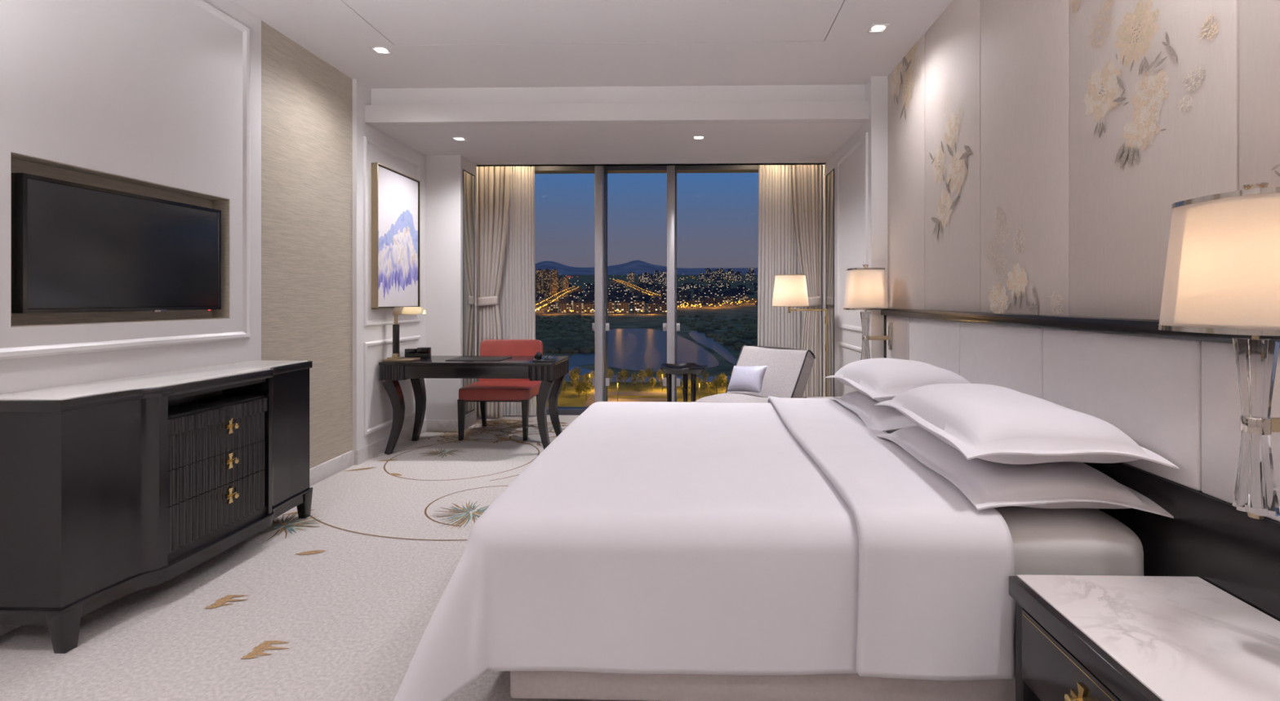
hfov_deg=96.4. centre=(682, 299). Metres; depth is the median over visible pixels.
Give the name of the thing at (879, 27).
recessed light
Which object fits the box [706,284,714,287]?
block
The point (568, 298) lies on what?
block
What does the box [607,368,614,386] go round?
tree
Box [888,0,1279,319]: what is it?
wall
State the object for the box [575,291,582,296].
block
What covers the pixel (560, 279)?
apartment tower
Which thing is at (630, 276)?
tower block
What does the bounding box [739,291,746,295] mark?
block
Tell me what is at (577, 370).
tree
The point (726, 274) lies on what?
tower block
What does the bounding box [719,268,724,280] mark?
tower block
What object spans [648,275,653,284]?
tower block
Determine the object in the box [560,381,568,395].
tree
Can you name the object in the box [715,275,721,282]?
tower block
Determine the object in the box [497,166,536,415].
sheer curtain
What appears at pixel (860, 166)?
wall
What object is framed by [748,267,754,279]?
tower block
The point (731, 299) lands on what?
house
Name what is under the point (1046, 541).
bed
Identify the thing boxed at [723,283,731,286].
block
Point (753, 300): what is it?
block
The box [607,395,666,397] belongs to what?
median
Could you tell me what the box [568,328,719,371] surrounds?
lake
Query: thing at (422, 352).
desk organizer
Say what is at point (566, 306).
house
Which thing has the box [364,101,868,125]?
ceiling beam
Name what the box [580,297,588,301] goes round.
block
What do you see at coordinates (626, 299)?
block
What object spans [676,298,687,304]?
block
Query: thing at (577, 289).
block
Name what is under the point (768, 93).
trim
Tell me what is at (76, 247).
television
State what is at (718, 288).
block
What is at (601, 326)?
window
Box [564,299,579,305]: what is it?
block
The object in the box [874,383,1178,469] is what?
pillow
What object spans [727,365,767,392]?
cushion
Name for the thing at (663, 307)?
house
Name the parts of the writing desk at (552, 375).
leg, leg, leg, leg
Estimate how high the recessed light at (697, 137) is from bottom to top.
0.006 m
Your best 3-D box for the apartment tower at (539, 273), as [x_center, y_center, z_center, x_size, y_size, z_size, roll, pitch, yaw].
[-628.611,-70.796,2514.779,30.800,131.469,22.800,0,0,1]
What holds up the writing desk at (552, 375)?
on the floor
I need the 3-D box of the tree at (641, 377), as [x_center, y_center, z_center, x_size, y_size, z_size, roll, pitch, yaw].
[-23.015,45.018,326.702,6.103,10.467,5.982,0,0,5]
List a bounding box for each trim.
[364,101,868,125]
[371,84,865,105]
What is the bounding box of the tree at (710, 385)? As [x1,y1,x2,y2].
[705,381,715,395]
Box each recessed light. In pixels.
[368,46,393,53]
[450,137,467,141]
[692,135,705,139]
[866,23,889,32]
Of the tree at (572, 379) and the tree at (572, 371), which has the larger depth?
the tree at (572, 371)
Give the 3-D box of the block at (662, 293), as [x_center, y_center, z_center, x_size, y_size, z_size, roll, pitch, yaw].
[-92.549,-27.575,2675.556,27.836,27.313,20.187,0,0,-8]
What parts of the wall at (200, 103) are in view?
moulding, moulding, moulding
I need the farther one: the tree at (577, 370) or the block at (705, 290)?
the block at (705, 290)
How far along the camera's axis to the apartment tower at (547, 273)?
2629.30 m
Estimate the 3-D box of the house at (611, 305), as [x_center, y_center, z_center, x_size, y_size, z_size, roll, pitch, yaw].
[-204.124,22.123,1589.610,33.600,40.502,18.800,0,0,1]
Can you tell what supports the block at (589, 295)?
on the city
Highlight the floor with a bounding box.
[0,415,665,700]
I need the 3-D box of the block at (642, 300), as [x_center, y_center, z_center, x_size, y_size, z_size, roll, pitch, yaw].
[-148.896,7.497,2134.933,47.383,22.434,30.399,0,0,-4]
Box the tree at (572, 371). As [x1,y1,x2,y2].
[568,368,577,386]
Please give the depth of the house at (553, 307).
1615.12 m
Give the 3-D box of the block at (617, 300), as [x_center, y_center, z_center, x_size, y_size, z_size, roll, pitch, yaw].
[-238.856,7.714,2096.285,51.583,26.301,19.537,0,0,-6]
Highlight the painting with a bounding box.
[371,162,420,309]
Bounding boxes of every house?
[547,302,559,312]
[560,302,572,313]
[573,301,584,313]
[584,302,595,313]
[607,300,615,313]
[617,301,629,313]
[632,300,644,312]
[647,302,657,312]
[658,302,666,312]
[677,294,687,300]
[693,294,702,300]
[707,296,717,299]
[722,295,733,302]
[738,294,748,301]
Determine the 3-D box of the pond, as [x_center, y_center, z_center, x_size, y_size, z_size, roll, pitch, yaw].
[27.469,50.084,671.328,44.067,0.200,473.772,0,0,1]
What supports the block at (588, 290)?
on the city
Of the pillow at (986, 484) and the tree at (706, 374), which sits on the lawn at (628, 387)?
the tree at (706, 374)
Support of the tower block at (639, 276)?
on the city
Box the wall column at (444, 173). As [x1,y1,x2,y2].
[426,155,476,422]
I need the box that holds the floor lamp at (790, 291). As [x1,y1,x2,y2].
[771,274,827,396]
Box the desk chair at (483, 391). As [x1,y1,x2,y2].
[457,339,542,440]
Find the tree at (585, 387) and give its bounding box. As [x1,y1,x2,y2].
[580,380,591,399]
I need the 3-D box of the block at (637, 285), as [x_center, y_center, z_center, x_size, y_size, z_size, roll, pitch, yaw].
[-253.172,-85.383,3508.063,47.014,28.973,26.556,0,0,11]
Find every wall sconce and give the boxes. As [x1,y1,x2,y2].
[843,264,892,359]
[1157,182,1279,519]
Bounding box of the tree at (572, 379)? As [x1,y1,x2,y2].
[568,372,579,389]
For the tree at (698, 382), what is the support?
on the lawn at (679, 394)
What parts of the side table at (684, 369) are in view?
leg, leg, leg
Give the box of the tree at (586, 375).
[583,372,591,381]
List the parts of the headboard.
trim, upholstered panel, upholstered panel, upholstered panel, upholstered panel, rail, upholstered panel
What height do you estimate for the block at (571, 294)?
28.973 m
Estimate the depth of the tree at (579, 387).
291.92 m
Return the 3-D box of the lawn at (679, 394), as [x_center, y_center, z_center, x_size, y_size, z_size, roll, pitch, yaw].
[81.415,50.079,284.240,170.000,0.250,48.000,0,0,1]
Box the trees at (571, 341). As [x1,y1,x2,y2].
[535,314,757,353]
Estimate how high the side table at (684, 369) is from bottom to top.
0.632 m
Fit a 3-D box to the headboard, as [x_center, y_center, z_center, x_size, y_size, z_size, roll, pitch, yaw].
[1.426,0.648,1.448,0.075,1.172,5.460,0,0,1]
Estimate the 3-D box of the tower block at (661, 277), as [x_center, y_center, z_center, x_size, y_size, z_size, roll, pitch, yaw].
[-143.798,-142.199,4012.664,40.809,81.765,30.800,0,0,4]
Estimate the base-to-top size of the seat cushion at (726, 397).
0.242 m
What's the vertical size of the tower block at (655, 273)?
91.390 m
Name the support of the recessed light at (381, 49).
in the ceiling at (433, 43)
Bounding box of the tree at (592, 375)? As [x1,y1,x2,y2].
[587,370,595,387]
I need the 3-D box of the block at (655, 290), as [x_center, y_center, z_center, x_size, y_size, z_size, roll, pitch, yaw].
[-143.457,-47.665,3010.834,27.836,27.314,20.187,0,0,9]
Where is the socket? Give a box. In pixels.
[391,353,399,357]
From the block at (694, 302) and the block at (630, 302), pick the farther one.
the block at (630, 302)
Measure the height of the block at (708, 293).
28.973 m
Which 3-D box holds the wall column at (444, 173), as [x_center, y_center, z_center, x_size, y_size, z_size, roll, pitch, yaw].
[-2.295,-0.213,5.822,0.450,2.895,0.923,0,0,1]
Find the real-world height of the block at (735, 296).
26.301 m
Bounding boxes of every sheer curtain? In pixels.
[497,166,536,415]
[757,164,804,349]
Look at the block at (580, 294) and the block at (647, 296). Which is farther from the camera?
the block at (580, 294)
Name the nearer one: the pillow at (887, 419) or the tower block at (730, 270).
the pillow at (887, 419)
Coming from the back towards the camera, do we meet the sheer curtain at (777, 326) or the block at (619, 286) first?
the block at (619, 286)
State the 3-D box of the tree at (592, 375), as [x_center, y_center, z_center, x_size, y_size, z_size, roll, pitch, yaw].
[-51.138,45.149,325.073,5.799,10.206,5.829,0,0,-14]
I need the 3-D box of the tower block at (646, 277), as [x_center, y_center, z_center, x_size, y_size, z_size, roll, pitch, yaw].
[-272.053,-163.420,4364.375,51.053,76.690,30.800,0,0,-6]
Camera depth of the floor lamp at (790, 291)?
4.96 m
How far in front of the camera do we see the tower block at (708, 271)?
4740.16 m
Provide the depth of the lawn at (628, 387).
323.91 m
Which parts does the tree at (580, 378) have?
crown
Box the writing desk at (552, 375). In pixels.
[378,355,568,454]
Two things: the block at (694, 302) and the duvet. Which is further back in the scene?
the block at (694, 302)
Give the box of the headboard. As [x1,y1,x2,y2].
[880,308,1279,622]
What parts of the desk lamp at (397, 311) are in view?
stem, lamp shade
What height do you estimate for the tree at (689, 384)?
10.467 m
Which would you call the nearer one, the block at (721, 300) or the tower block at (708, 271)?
the block at (721, 300)
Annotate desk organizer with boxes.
[404,346,431,357]
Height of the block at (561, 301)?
22.474 m
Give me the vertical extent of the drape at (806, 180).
2.782 m
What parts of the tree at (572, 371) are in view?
crown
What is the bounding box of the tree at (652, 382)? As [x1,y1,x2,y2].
[648,377,656,391]
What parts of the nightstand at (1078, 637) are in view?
drawer, handle, frame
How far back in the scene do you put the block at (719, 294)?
2624.16 m
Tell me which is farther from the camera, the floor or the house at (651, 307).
the house at (651, 307)
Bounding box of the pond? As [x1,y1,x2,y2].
[688,331,736,364]
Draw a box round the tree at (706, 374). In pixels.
[700,370,709,387]
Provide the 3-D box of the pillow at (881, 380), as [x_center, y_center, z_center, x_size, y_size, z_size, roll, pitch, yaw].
[1.165,0.426,3.080,0.580,0.203,0.900,0,-1,0]
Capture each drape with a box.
[476,166,510,417]
[790,164,822,398]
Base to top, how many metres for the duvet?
0.618 m
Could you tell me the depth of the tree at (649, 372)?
341.54 m
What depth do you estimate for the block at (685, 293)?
2606.92 m
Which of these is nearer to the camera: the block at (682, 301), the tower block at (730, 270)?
the block at (682, 301)
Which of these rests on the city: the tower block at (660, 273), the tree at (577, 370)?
the tower block at (660, 273)
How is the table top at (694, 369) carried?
on the side table at (684, 369)
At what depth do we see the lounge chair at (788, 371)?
4.60 m
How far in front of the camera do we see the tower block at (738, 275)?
4626.97 m
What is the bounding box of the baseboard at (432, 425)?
[426,413,475,431]
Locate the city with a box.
[534,260,804,377]
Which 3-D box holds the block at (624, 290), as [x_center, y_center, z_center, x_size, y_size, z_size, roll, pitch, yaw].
[-299.005,-48.023,3007.171,47.014,28.973,26.556,0,0,0]
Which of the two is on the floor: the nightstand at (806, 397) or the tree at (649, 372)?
the nightstand at (806, 397)
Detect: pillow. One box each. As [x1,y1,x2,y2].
[823,358,971,402]
[829,391,918,433]
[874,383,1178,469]
[876,426,1173,518]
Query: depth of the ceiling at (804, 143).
4.93 m
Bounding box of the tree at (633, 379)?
[629,373,639,390]
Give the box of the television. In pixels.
[11,172,221,313]
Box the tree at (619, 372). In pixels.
[614,371,624,389]
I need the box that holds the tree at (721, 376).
[717,373,726,391]
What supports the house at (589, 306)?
on the city
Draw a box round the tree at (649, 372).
[644,366,653,380]
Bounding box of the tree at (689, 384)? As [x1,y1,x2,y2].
[682,379,691,399]
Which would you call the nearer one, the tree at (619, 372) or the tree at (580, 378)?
the tree at (580, 378)
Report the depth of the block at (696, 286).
3310.78 m
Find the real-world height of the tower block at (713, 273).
83.844 m
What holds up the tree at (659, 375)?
on the lawn at (628, 387)
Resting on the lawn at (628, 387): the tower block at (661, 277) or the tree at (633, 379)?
the tree at (633, 379)
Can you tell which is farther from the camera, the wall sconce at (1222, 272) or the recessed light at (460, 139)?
the recessed light at (460, 139)
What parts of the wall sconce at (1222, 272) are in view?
lamp shade, arm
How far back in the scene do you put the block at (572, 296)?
2324.31 m
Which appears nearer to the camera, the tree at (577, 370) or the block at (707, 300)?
the tree at (577, 370)
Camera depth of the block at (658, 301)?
2055.21 m
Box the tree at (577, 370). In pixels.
[573,366,581,382]
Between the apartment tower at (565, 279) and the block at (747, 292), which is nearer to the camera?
the block at (747, 292)
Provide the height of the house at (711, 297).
30.178 m
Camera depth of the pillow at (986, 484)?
1.75 m
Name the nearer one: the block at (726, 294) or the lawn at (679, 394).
the lawn at (679, 394)
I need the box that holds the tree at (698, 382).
[696,377,704,390]
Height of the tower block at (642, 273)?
81.782 m
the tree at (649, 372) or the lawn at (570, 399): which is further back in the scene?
the tree at (649, 372)
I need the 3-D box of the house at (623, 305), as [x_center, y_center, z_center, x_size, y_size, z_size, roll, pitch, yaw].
[-164.220,22.991,1588.712,31.960,38.767,18.800,0,0,1]
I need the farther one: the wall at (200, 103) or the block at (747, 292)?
the block at (747, 292)
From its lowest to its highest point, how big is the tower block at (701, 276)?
75.970 m
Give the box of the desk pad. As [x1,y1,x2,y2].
[445,356,512,360]
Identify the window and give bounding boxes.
[534,164,758,415]
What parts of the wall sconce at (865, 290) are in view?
lamp shade, arm, wall plate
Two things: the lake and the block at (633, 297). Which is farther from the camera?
the block at (633, 297)
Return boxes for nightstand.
[803,396,840,398]
[1008,574,1279,700]
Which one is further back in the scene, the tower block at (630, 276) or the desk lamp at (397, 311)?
the tower block at (630, 276)
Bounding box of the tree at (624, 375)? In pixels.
[620,368,628,386]
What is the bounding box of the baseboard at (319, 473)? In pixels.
[309,419,426,486]
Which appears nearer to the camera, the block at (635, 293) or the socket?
the socket
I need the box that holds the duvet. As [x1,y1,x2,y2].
[393,395,1015,700]
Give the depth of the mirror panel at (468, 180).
5.54 m
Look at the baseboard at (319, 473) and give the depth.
4.26 m
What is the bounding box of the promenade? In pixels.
[564,365,731,382]
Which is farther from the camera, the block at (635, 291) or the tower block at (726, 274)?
the tower block at (726, 274)
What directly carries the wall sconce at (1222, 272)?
attached to the headboard
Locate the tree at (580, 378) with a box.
[575,374,586,393]
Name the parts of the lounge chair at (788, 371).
backrest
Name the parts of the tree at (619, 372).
crown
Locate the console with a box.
[0,360,312,653]
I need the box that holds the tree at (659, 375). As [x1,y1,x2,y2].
[656,369,666,386]
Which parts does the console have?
leg, frame, plinth moulding, drawer, drawer, drawer, drawer, handle, handle, handle, leg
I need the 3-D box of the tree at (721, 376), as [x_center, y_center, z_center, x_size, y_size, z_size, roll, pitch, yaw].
[21.933,45.104,313.535,6.145,10.296,6.040,0,0,-41]
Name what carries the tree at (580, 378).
on the lawn at (570, 399)
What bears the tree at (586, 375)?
on the lawn at (628, 387)
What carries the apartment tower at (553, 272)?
on the city
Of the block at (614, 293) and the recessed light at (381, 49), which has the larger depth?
the block at (614, 293)
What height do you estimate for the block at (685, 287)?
28.973 m
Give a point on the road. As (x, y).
(591, 399)
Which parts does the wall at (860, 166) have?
moulding, moulding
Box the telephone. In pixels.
[532,351,557,362]
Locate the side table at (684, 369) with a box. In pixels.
[660,362,707,402]
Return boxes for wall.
[0,0,426,635]
[821,76,888,396]
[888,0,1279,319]
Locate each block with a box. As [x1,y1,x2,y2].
[536,293,544,298]
[559,298,568,303]
[560,297,574,299]
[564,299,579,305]
[568,292,578,297]
[569,295,577,300]
[574,288,584,291]
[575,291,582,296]
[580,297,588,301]
[585,288,591,292]
[585,293,595,297]
[607,296,618,300]
[609,291,620,296]
[610,298,624,304]
[616,284,625,288]
[617,292,628,297]
[619,297,632,301]
[621,288,630,292]
[625,300,632,305]
[627,273,634,282]
[629,295,635,300]
[632,289,641,293]
[632,292,642,295]
[635,298,648,303]
[636,284,645,287]
[638,274,641,281]
[641,272,649,282]
[643,273,649,283]
[644,294,651,299]
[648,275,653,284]
[652,288,657,292]
[652,298,666,304]
[653,270,658,280]
[658,274,665,284]
[659,271,666,282]
[659,291,665,295]
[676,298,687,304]
[680,285,689,289]
[680,291,691,296]
[687,299,702,305]
[692,284,700,288]
[698,272,704,281]
[700,297,714,304]
[702,288,712,292]
[703,291,715,296]
[705,268,711,280]
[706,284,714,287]
[711,271,717,279]
[714,297,728,303]
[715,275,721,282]
[715,287,724,290]
[715,292,725,296]
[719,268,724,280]
[722,293,733,296]
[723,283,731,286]
[724,271,728,279]
[728,268,733,279]
[729,288,738,291]
[729,294,742,299]
[734,271,742,281]
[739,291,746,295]
[745,272,751,280]
[746,291,754,294]
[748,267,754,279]
[749,298,757,302]
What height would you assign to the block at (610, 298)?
26.301 m
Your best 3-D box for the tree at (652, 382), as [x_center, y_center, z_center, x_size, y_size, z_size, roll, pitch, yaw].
[-16.543,46.411,314.607,4.716,7.690,4.875,0,0,-15]
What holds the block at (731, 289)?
on the city
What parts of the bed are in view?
mattress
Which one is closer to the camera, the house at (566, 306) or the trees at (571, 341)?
the trees at (571, 341)
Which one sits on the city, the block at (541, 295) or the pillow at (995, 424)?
the block at (541, 295)
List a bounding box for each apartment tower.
[535,268,543,296]
[543,269,551,296]
[551,269,557,295]
[558,276,563,292]
[563,276,568,291]
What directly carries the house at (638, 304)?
on the city
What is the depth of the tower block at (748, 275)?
4662.12 m
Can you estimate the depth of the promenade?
368.66 m
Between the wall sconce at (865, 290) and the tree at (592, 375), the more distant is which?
the tree at (592, 375)
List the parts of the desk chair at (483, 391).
leg, leg, seat, seat frame, backrest, leg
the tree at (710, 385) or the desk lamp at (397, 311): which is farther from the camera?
the tree at (710, 385)
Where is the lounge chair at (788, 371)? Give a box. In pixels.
[692,345,815,403]
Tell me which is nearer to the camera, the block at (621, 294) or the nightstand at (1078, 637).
the nightstand at (1078, 637)
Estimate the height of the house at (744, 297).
30.859 m
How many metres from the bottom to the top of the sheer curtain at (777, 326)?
2.782 m
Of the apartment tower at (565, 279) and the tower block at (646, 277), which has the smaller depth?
the apartment tower at (565, 279)
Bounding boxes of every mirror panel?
[462,168,475,414]
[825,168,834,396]
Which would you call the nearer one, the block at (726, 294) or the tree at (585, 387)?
the tree at (585, 387)
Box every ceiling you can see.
[232,0,953,88]
[371,122,864,166]
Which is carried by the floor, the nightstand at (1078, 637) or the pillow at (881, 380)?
the nightstand at (1078, 637)
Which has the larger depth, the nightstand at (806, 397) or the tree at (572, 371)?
the tree at (572, 371)
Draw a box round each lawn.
[536,391,591,407]
[562,382,728,391]
[676,391,725,402]
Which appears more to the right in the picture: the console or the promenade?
the promenade
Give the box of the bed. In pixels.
[510,506,1143,700]
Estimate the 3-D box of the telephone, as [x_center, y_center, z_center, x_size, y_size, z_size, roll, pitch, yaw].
[-1.111,0.460,4.626,0.180,0.070,0.183,0,0,-7]
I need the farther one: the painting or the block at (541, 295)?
the block at (541, 295)
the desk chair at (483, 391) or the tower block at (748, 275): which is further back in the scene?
the tower block at (748, 275)
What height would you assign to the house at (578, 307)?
38.767 m
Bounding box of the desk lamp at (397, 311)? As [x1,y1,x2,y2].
[382,306,426,361]
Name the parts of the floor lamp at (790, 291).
lamp shade, arm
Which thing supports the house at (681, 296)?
on the city
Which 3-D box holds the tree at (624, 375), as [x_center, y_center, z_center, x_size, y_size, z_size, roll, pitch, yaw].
[-33.659,45.104,332.689,6.040,10.296,6.145,0,0,42]
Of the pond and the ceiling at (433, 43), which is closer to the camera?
the ceiling at (433, 43)
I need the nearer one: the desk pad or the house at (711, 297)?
the desk pad
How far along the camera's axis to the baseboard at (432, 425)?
5.35 m
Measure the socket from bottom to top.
0.030 m
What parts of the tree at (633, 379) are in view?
crown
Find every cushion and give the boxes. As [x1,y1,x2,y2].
[695,392,768,403]
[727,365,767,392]
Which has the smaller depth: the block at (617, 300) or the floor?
the floor
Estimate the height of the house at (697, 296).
32.958 m
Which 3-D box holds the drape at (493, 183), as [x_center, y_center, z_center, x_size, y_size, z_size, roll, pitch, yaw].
[-1.975,-0.174,5.916,0.384,2.782,0.110,0,0,1]
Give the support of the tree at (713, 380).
on the lawn at (679, 394)
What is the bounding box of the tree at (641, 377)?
[636,370,646,387]
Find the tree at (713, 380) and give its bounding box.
[711,375,722,393]
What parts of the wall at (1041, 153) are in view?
fabric panel, fabric panel, fabric panel, fabric panel, fabric panel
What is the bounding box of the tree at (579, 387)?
[573,382,582,397]
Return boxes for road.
[561,391,677,407]

